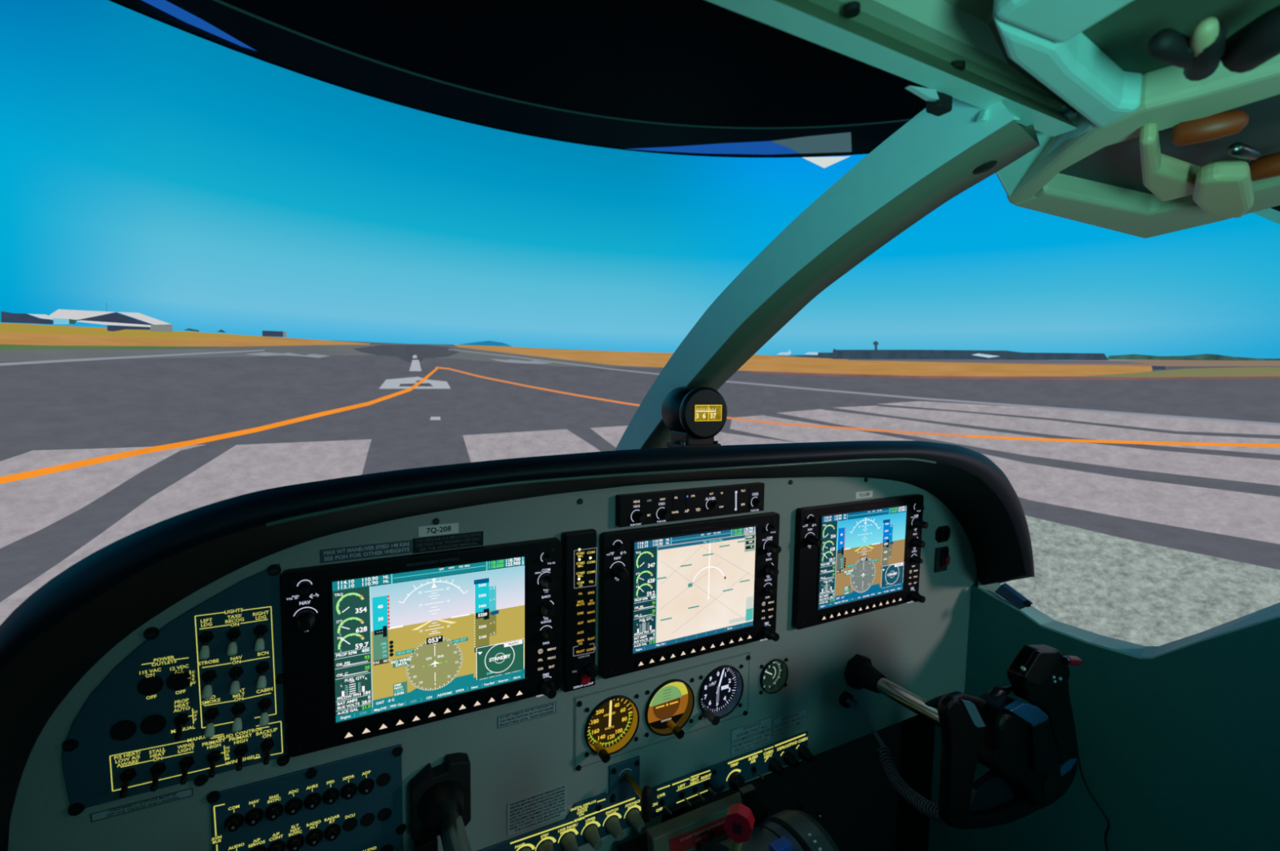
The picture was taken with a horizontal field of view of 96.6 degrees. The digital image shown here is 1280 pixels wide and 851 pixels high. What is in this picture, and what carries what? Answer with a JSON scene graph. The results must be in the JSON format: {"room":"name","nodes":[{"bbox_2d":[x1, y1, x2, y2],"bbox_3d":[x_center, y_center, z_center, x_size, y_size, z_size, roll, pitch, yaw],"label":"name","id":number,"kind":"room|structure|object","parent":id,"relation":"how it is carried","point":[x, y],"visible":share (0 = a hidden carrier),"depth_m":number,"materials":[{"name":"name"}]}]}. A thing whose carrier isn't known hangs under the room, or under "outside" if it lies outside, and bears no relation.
{"room":"control cabin","nodes":[
{"label":"control cabin","id":0,"kind":"room"},
{"bbox_2d":[3,581,1008,850],"bbox_3d":[0.121,0.585,1.043,1.972,1.073,0.010,-1,5,-28],"label":"wall","id":1,"kind":"structure","parent":0,"point":[847,784],"depth_m":1.23,"materials":[{"name":"black"}]},
{"bbox_2d":[0,440,1035,850],"bbox_3d":[0.209,0.217,0.895,1.939,0.411,0.258,-1,5,-28],"label":"glareshield","id":2,"kind":"object","parent":1,"relation":"attached to","point":[54,637],"visible":1,"depth_m":0.52,"materials":[{"name":"black plastic"}]},
{"bbox_2d":[8,476,977,850],"bbox_3d":[0.071,0.379,0.801,1.427,0.598,0.071,-1,5,-28],"label":"panel","id":3,"kind":"object","parent":2,"relation":"attached to","point":[920,648],"depth_m":0.76,"materials":[{"name":"black"}]},
{"bbox_2d":[90,787,193,822],"bbox_3d":[-0.474,0.362,0.545,0.076,0.008,0.001,-1,5,-28],"label":"placard","id":4,"kind":"object","parent":3,"relation":"attached to","point":[131,807],"visible":1,"depth_m":0.54,"materials":[{"name":"teal"}]},
{"bbox_2d":[61,564,290,816],"bbox_3d":[-0.438,0.251,0.542,0.175,0.216,0.023,-1,5,-28],"label":"switch panel","id":5,"kind":"object","parent":3,"relation":"attached to","point":[202,697],"visible":1,"depth_m":0.55,"materials":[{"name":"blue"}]},
{"bbox_2d":[119,768,137,798],"bbox_3d":[-0.476,0.331,0.528,0.012,0.018,0.021,-1,5,-28],"label":"toggle switch","id":6,"kind":"object","parent":5,"relation":"attached to","point":[127,776],"depth_m":0.53,"materials":[{"name":"black plastic"}]},
{"bbox_2d":[149,762,166,791],"bbox_3d":[-0.457,0.332,0.538,0.012,0.018,0.021,-1,5,-28],"label":"toggle switch","id":7,"kind":"object","parent":5,"relation":"attached to","point":[157,771],"depth_m":0.54,"materials":[{"name":"black plastic"}]},
{"bbox_2d":[173,713,189,741],"bbox_3d":[-0.439,0.288,0.544,0.012,0.018,0.021,-1,5,-28],"label":"toggle switch","id":8,"kind":"object","parent":5,"relation":"attached to","point":[181,721],"depth_m":0.55,"materials":[{"name":"black plastic"}]},
{"bbox_2d":[178,756,195,785],"bbox_3d":[-0.438,0.332,0.548,0.012,0.018,0.021,-1,5,-28],"label":"toggle switch","id":9,"kind":"object","parent":5,"relation":"attached to","point":[186,764],"depth_m":0.55,"materials":[{"name":"black plastic"}]},
{"bbox_2d":[198,631,213,660],"bbox_3d":[-0.419,0.212,0.549,0.012,0.023,0.019,-1,5,-28],"label":"switch","id":10,"kind":"object","parent":5,"relation":"attached to","point":[206,638],"depth_m":0.55,"materials":[{"name":"white plastic"}]},
{"bbox_2d":[201,670,217,699],"bbox_3d":[-0.419,0.252,0.553,0.012,0.023,0.019,-1,5,-28],"label":"switch","id":11,"kind":"object","parent":5,"relation":"attached to","point":[209,677],"depth_m":0.56,"materials":[{"name":"white plastic"}]},
{"bbox_2d":[203,707,218,737],"bbox_3d":[-0.419,0.290,0.556,0.012,0.023,0.019,-1,5,-28],"label":"switch","id":12,"kind":"object","parent":5,"relation":"attached to","point":[211,715],"depth_m":0.56,"materials":[{"name":"white plastic"}]},
{"bbox_2d":[206,750,222,778],"bbox_3d":[-0.418,0.332,0.559,0.012,0.018,0.021,-1,5,-28],"label":"toggle switch","id":13,"kind":"object","parent":5,"relation":"attached to","point":[214,757],"depth_m":0.56,"materials":[{"name":"black plastic"}]},
{"bbox_2d":[226,627,241,656],"bbox_3d":[-0.400,0.213,0.559,0.012,0.023,0.019,-1,5,-28],"label":"switch","id":14,"kind":"object","parent":5,"relation":"attached to","point":[233,635],"depth_m":0.56,"materials":[{"name":"white plastic"}]},
{"bbox_2d":[228,666,244,695],"bbox_3d":[-0.399,0.252,0.563,0.012,0.023,0.019,-1,5,-28],"label":"switch","id":15,"kind":"object","parent":5,"relation":"attached to","point":[236,673],"depth_m":0.57,"materials":[{"name":"white plastic"}]},
{"bbox_2d":[231,702,245,733],"bbox_3d":[-0.399,0.290,0.566,0.012,0.023,0.019,-1,5,-28],"label":"switch","id":16,"kind":"object","parent":5,"relation":"attached to","point":[237,709],"depth_m":0.57,"materials":[{"name":"white plastic"}]},
{"bbox_2d":[233,744,248,771],"bbox_3d":[-0.399,0.332,0.569,0.012,0.018,0.021,-1,5,-28],"label":"toggle switch","id":17,"kind":"object","parent":5,"relation":"attached to","point":[240,751],"depth_m":0.57,"materials":[{"name":"black plastic"}]},
{"bbox_2d":[253,624,267,652],"bbox_3d":[-0.380,0.213,0.570,0.012,0.023,0.019,-1,5,-28],"label":"switch","id":18,"kind":"object","parent":5,"relation":"attached to","point":[260,631],"depth_m":0.57,"materials":[{"name":"white plastic"}]},
{"bbox_2d":[255,661,270,689],"bbox_3d":[-0.380,0.252,0.573,0.012,0.023,0.019,-1,5,-28],"label":"switch","id":19,"kind":"object","parent":5,"relation":"attached to","point":[262,668],"depth_m":0.58,"materials":[{"name":"white plastic"}]},
{"bbox_2d":[257,697,271,727],"bbox_3d":[-0.380,0.290,0.577,0.012,0.023,0.019,-1,5,-28],"label":"switch","id":20,"kind":"object","parent":5,"relation":"attached to","point":[264,704],"depth_m":0.58,"materials":[{"name":"white plastic"}]},
{"bbox_2d":[260,738,274,765],"bbox_3d":[-0.379,0.332,0.579,0.012,0.018,0.021,-1,5,-28],"label":"toggle switch","id":21,"kind":"object","parent":5,"relation":"attached to","point":[267,745],"depth_m":0.58,"materials":[{"name":"black plastic"}]},
{"bbox_2d":[206,744,406,850],"bbox_3d":[-0.350,0.460,0.613,0.183,0.192,0.013,-1,5,-28],"label":"breaker panel","id":22,"kind":"object","parent":3,"relation":"attached to","point":[354,803],"visible":1,"depth_m":0.61,"materials":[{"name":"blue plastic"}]},
{"bbox_2d":[320,540,412,564],"bbox_3d":[-0.296,0.137,0.620,0.090,0.014,0.001,-1,5,-28],"label":"placard","id":23,"kind":"object","parent":3,"relation":"attached to","point":[346,553],"visible":1,"depth_m":0.62,"materials":[{"name":"black plastic"}]},
{"bbox_2d":[280,537,561,757],"bbox_3d":[-0.228,0.244,0.645,0.298,0.198,0.035,-1,5,-28],"label":"display","id":24,"kind":"object","parent":3,"relation":"attached to","point":[380,646],"visible":1,"depth_m":0.64,"materials":[{"name":"black plastic"}]},
{"bbox_2d":[417,523,458,537],"bbox_3d":[-0.231,0.120,0.654,0.044,0.012,0.001,-1,5,-28],"label":"label","id":25,"kind":"object","parent":3,"relation":"attached to","point":[452,528],"visible":1,"depth_m":0.65,"materials":[{"name":"white plastic"}]},
{"bbox_2d":[408,752,471,850],"bbox_3d":[-0.229,0.445,0.659,0.066,0.107,0.042,-1,5,-28],"label":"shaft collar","id":26,"kind":"object","parent":3,"relation":"attached to","point":[440,791],"visible":0.94,"depth_m":0.65,"materials":[{"name":"black rubber"}]},
{"bbox_2d":[438,813,471,850],"bbox_3d":[-0.147,0.451,0.517,0.348,0.202,0.330,-1,5,-28],"label":"yoke","id":27,"kind":"object","parent":26,"relation":"attached to","point":[454,837],"visible":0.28,"depth_m":0.62,"materials":[{"name":"silver metal"}]},
{"bbox_2d":[413,531,483,553],"bbox_3d":[-0.221,0.135,0.660,0.078,0.017,0.001,-1,5,-28],"label":"placard","id":28,"kind":"object","parent":3,"relation":"attached to","point":[439,543],"visible":1,"depth_m":0.66,"materials":[{"name":"black plastic"}]},
{"bbox_2d":[497,701,555,728],"bbox_3d":[-0.142,0.366,0.722,0.076,0.016,0.001,-1,5,-28],"label":"placard","id":29,"kind":"object","parent":3,"relation":"attached to","point":[527,714],"visible":1,"depth_m":0.72,"materials":[{"name":"teal"}]},
{"bbox_2d":[506,784,567,835],"bbox_3d":[-0.132,0.497,0.738,0.079,0.043,0.001,-1,5,-28],"label":"placard","id":30,"kind":"object","parent":3,"relation":"attached to","point":[533,811],"visible":1,"depth_m":0.74,"materials":[{"name":"teal"}]},
{"bbox_2d":[561,528,598,692],"bbox_3d":[-0.075,0.239,0.732,0.045,0.208,0.026,-1,5,-28],"label":"panel","id":31,"kind":"object","parent":3,"relation":"attached to","point":[580,670],"visible":1,"depth_m":0.73,"materials":[{"name":"black plastic"}]},
{"bbox_2d":[573,651,751,771],"bbox_3d":[0.042,0.406,0.821,0.291,0.104,0.004,-1,5,-28],"label":"plate","id":32,"kind":"object","parent":3,"relation":"attached to","point":[590,700],"visible":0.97,"depth_m":0.80,"materials":[{"name":"grey metal"}]},
{"bbox_2d":[584,693,639,763],"bbox_3d":[-0.033,0.409,0.770,0.081,0.081,0.038,-1,5,-28],"label":"gauge","id":33,"kind":"object","parent":32,"relation":"attached to","point":[613,723],"visible":1,"depth_m":0.79,"materials":[{"name":"black plastic"}]},
{"bbox_2d":[644,678,694,739],"bbox_3d":[0.048,0.406,0.812,0.081,0.081,0.038,-1,5,-28],"label":"gauge","id":34,"kind":"object","parent":32,"relation":"attached to","point":[669,707],"visible":1,"depth_m":0.83,"materials":[{"name":"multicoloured plastic"}]},
{"bbox_2d":[697,664,743,725],"bbox_3d":[0.127,0.404,0.856,0.081,0.081,0.036,-1,5,-28],"label":"altimeter","id":35,"kind":"object","parent":32,"relation":"attached to","point":[721,691],"visible":1,"depth_m":0.87,"materials":[{"name":"black plastic"}]},
{"bbox_2d":[659,800,671,815],"bbox_3d":[0.037,0.547,0.817,0.009,0.010,0.023,-1,5,-28],"label":"toggle switch","id":36,"kind":"object","parent":3,"relation":"attached to","point":[665,806],"depth_m":0.83,"materials":[{"name":"silver metal"}]},
{"bbox_2d":[679,791,691,807],"bbox_3d":[0.066,0.547,0.833,0.009,0.010,0.023,-1,5,-28],"label":"toggle switch","id":37,"kind":"object","parent":3,"relation":"attached to","point":[685,797],"depth_m":0.84,"materials":[{"name":"silver metal"}]},
{"bbox_2d":[599,511,781,679],"bbox_3d":[0.086,0.237,0.811,0.298,0.198,0.035,-1,5,-28],"label":"display","id":38,"kind":"object","parent":3,"relation":"attached to","point":[677,592],"visible":1,"depth_m":0.81,"materials":[{"name":"black plastic"}]},
{"bbox_2d":[616,482,764,527],"bbox_3d":[0.081,0.111,0.805,0.242,0.042,0.024,-1,5,-28],"label":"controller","id":39,"kind":"object","parent":3,"relation":"attached to","point":[633,509],"visible":1,"depth_m":0.80,"materials":[{"name":"black plastic"}]},
{"bbox_2d":[692,786,705,801],"bbox_3d":[0.087,0.545,0.844,0.009,0.010,0.023,-1,5,-28],"label":"toggle switch","id":40,"kind":"object","parent":3,"relation":"attached to","point":[698,793],"depth_m":0.85,"materials":[{"name":"silver metal"}]},
{"bbox_2d":[703,782,716,796],"bbox_3d":[0.105,0.544,0.853,0.009,0.010,0.023,-1,5,-28],"label":"toggle switch","id":41,"kind":"object","parent":3,"relation":"attached to","point":[708,787],"depth_m":0.86,"materials":[{"name":"silver metal"}]},
{"bbox_2d":[617,791,839,850],"bbox_3d":[0.122,0.696,0.758,0.240,0.312,0.210,-1,5,-28],"label":"throttle quadrant","id":42,"kind":"object","parent":3,"relation":"attached to","point":[702,828],"visible":0.81,"depth_m":0.78,"materials":[{"name":"painted metal"},{"name":"black plastic"},{"name":"red plastic"}]},
{"bbox_2d":[723,803,755,850],"bbox_3d":[0.117,0.494,0.674,0.035,0.095,0.034,3,5,20],"label":"lever","id":43,"kind":"object","parent":42,"relation":"on","point":[739,823],"visible":1,"depth_m":0.66,"materials":[{"name":"red plastic"}]},
{"bbox_2d":[738,784,763,826],"bbox_3d":[0.156,0.533,0.795,0.019,0.082,0.064,4,5,32],"label":"lever","id":44,"kind":"object","parent":42,"relation":"on","point":[748,793],"visible":0.67,"depth_m":0.78,"materials":[{"name":"black plastic"}]},
{"bbox_2d":[768,836,791,850],"bbox_3d":[0.167,0.508,0.678,0.025,0.024,0.014,-1,5,-28],"label":"lever","id":45,"kind":"object","parent":42,"relation":"attached to","point":[783,844],"visible":1,"depth_m":0.68,"materials":[{"name":"blue plastic"}]},
{"bbox_2d":[730,716,772,755],"bbox_3d":[0.176,0.490,0.901,0.081,0.042,0.001,-1,5,-28],"label":"placard","id":46,"kind":"object","parent":3,"relation":"attached to","point":[751,735],"visible":1,"depth_m":0.90,"materials":[{"name":"teal"}]},
{"bbox_2d":[751,766,764,779],"bbox_3d":[0.185,0.546,0.896,0.009,0.010,0.023,-1,5,-28],"label":"toggle switch","id":47,"kind":"object","parent":3,"relation":"attached to","point":[756,771],"depth_m":0.91,"materials":[{"name":"silver metal"}]},
{"bbox_2d":[759,657,788,694],"bbox_3d":[0.213,0.401,0.916,0.056,0.055,0.013,-1,5,-28],"label":"gauge","id":48,"kind":"object","parent":3,"relation":"attached to","point":[774,676],"visible":1,"depth_m":0.92,"materials":[{"name":"black plastic"}]},
{"bbox_2d":[772,708,806,736],"bbox_3d":[0.247,0.487,0.938,0.072,0.028,0.001,-1,5,-28],"label":"placard","id":49,"kind":"object","parent":3,"relation":"attached to","point":[784,723],"visible":1,"depth_m":0.94,"materials":[{"name":"teal"}]},
{"bbox_2d":[791,493,928,630],"bbox_3d":[0.387,0.228,0.971,0.298,0.198,0.035,-1,5,-28],"label":"display","id":50,"kind":"object","parent":3,"relation":"attached to","point":[854,558],"visible":1,"depth_m":0.96,"materials":[{"name":"black plastic"}]},
{"bbox_2d":[855,490,872,498],"bbox_3d":[0.385,0.119,0.980,0.042,0.011,0.001,-1,5,-28],"label":"label","id":51,"kind":"object","parent":3,"relation":"attached to","point":[864,494],"visible":1,"depth_m":0.98,"materials":[{"name":"white plastic"}]},
{"bbox_2d":[844,653,886,693],"bbox_3d":[0.393,0.433,0.982,0.060,0.060,0.052,-1,5,-28],"label":"shaft collar","id":52,"kind":"object","parent":3,"relation":"attached to","point":[860,673],"visible":0.94,"depth_m":0.98,"materials":[{"name":"black rubber"}]},
{"bbox_2d":[875,644,1082,829],"bbox_3d":[0.440,0.405,0.838,0.330,0.244,0.256,-1,5,-28],"label":"yoke","id":53,"kind":"object","parent":52,"relation":"attached to","point":[1030,751],"visible":1,"depth_m":0.73,"materials":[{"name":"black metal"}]},
{"bbox_2d":[839,691,948,826],"bbox_3d":[0.375,0.495,0.848,0.043,0.071,0.310,1,4,-4],"label":"cord","id":54,"kind":"object","parent":3,"relation":"attached to","point":[929,809],"visible":0.95,"depth_m":0.83,"materials":[{"name":"black rubber"}]},
{"bbox_2d":[933,546,950,573],"bbox_3d":[0.578,0.256,1.089,0.035,0.047,0.010,-1,5,-28],"label":"rocker switch","id":55,"kind":"object","parent":3,"relation":"attached to","point":[942,559],"visible":1,"depth_m":1.09,"materials":[{"name":"grey plastic"}]},
{"bbox_2d":[935,525,951,542],"bbox_3d":[0.580,0.207,1.088,0.042,0.031,0.007,-1,5,-28],"label":"jack plate","id":56,"kind":"object","parent":3,"relation":"attached to","point":[942,534],"visible":1,"depth_m":1.09,"materials":[{"name":"black plastic"}]},
{"bbox_2d":[661,386,727,448],"bbox_3d":[0.075,-0.012,0.809,0.071,0.086,0.074,-1,5,-24],"label":"standby compass","id":57,"kind":"object","parent":2,"relation":"on","point":[693,415],"visible":1,"depth_m":0.78,"materials":[{"name":"black plastic"}]},
{"bbox_2d":[816,812,822,819],"bbox_3d":[0.351,0.766,1.118,0.012,0.012,0.012,-1,5,-28],"label":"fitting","id":58,"kind":"object","parent":1,"relation":"attached to","point":[819,815],"visible":1,"depth_m":1.11,"materials":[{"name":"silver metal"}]},
{"bbox_2d":[705,0,1076,137],"bbox_3d":[0.191,-0.228,-0.222,0.950,0.089,1.140,-1,5,-28],"label":"header","id":59,"kind":"object","parent":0,"point":[949,48],"visible":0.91,"depth_m":0.39,"materials":[{"name":"green"}]},
{"bbox_2d":[614,97,1039,450],"bbox_3d":[0.128,-0.087,0.771,0.060,0.435,0.737,-1,5,-28],"label":"post","id":60,"kind":"object","parent":59,"relation":"attached to","point":[931,160],"visible":0.86,"depth_m":0.58,"materials":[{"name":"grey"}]},
{"bbox_2d":[987,0,1279,238],"bbox_3d":[0.482,-0.252,0.533,0.750,0.082,0.248,-3,6,-39],"label":"console","id":61,"kind":"object","parent":59,"relation":"attached to","point":[1173,106],"visible":0.94,"depth_m":0.41,"materials":[{"name":"green"}]},
{"bbox_2d":[928,584,1279,850],"bbox_3d":[1.042,0.662,0.494,0.040,1.033,1.670,-1,5,-28],"label":"wall","id":62,"kind":"structure","parent":0,"point":[1179,750],"depth_m":0.89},
{"bbox_2d":[894,715,935,850],"bbox_3d":[0.631,0.717,1.274,0.040,0.790,0.080,-1,5,-28],"label":"trim","id":63,"kind":"structure","parent":62,"relation":"attached to","point":[917,733],"depth_m":1.27,"materials":[{"name":"black"}]},
{"bbox_2d":[1077,755,1110,850],"bbox_3d":[0.762,0.649,0.955,0.003,0.164,0.062,-1,5,-28],"label":"cable","id":64,"kind":"object","parent":62,"relation":"attached to","point":[1078,758],"visible":0.98,"depth_m":0.95,"materials":[{"name":"black rubber"}]},
{"bbox_2d":[977,581,1279,659],"bbox_3d":[1.037,0.301,0.492,0.045,0.313,1.529,-1,5,-28],"label":"windowsill","id":65,"kind":"object","parent":62,"relation":"attached to","point":[1272,612],"visible":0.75,"depth_m":0.93,"materials":[{"name":"teal"}]},
{"bbox_2d":[994,582,1033,609],"bbox_3d":[0.710,0.325,1.085,0.012,0.038,0.064,-1,5,-28],"label":"bracket","id":66,"kind":"object","parent":65,"relation":"attached to","point":[1005,591],"visible":0.93,"depth_m":1.08,"materials":[{"name":"blue"}]},
{"bbox_2d":[1023,600,1031,607],"bbox_3d":[0.712,0.328,1.048,0.012,0.015,0.017,4,5,35],"label":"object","id":67,"kind":"object","parent":65,"relation":"on","point":[1026,603],"visible":1,"depth_m":1.04,"materials":[{"name":"black plastic"}]},
{"bbox_2d":[1253,205,1279,224],"bbox_3d":[0.868,-0.293,0.761,0.032,0.347,0.383,-1,5,-28],"label":"door frame strip","id":68,"kind":"object","parent":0,"point":[1273,214],"visible":0.02,"depth_m":0.77,"materials":[{"name":"green plastic"}]},
{"bbox_3d":[0.584,-2.213,-0.149,8.100,0.050,6.600,-1,5,-28],"label":"ceiling","id":69,"kind":"structure","parent":0,"visible":0},
{"bbox_2d":[220,0,937,127],"bbox_3d":[0.167,-1.643,0.634,3.960,1.221,2.909,-1,5,-28],"label":"sun visor","id":70,"kind":"structure","parent":69,"relation":"hanging from","point":[683,62],"depth_m":2.11,"materials":[{"name":"black plastic"}]},
{"bbox_3d":[0.529,1.226,0.117,8.100,0.050,6.600,-1,5,-28],"label":"floor","id":71,"kind":"structure","parent":0,"visible":0},
{"bbox_2d":[0,0,1279,646],"bbox_3d":[0.124,0.672,0.826,4.060,3.374,2.983,-1,5,-28],"label":"windshield","id":72,"kind":"object","parent":71,"relation":"on","point":[225,273],"visible":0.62,"depth_m":1.82,"materials":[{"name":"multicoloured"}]},
{"bbox_2d":[108,0,908,157],"bbox_3d":[0.150,-0.981,0.698,4.060,0.109,2.983,-1,5,-28],"label":"trim","id":73,"kind":"structure","parent":72,"relation":"attached to","point":[273,45],"depth_m":1.93,"materials":[{"name":"black plastic"}]},
{"bbox_2d":[0,0,1279,360],"bbox_3d":[0.137,0.094,0.774,4.000,2.054,2.939,-1,5,-28],"label":"picture","id":74,"kind":"object","parent":72,"relation":"attached to","point":[167,193],"depth_m":1.81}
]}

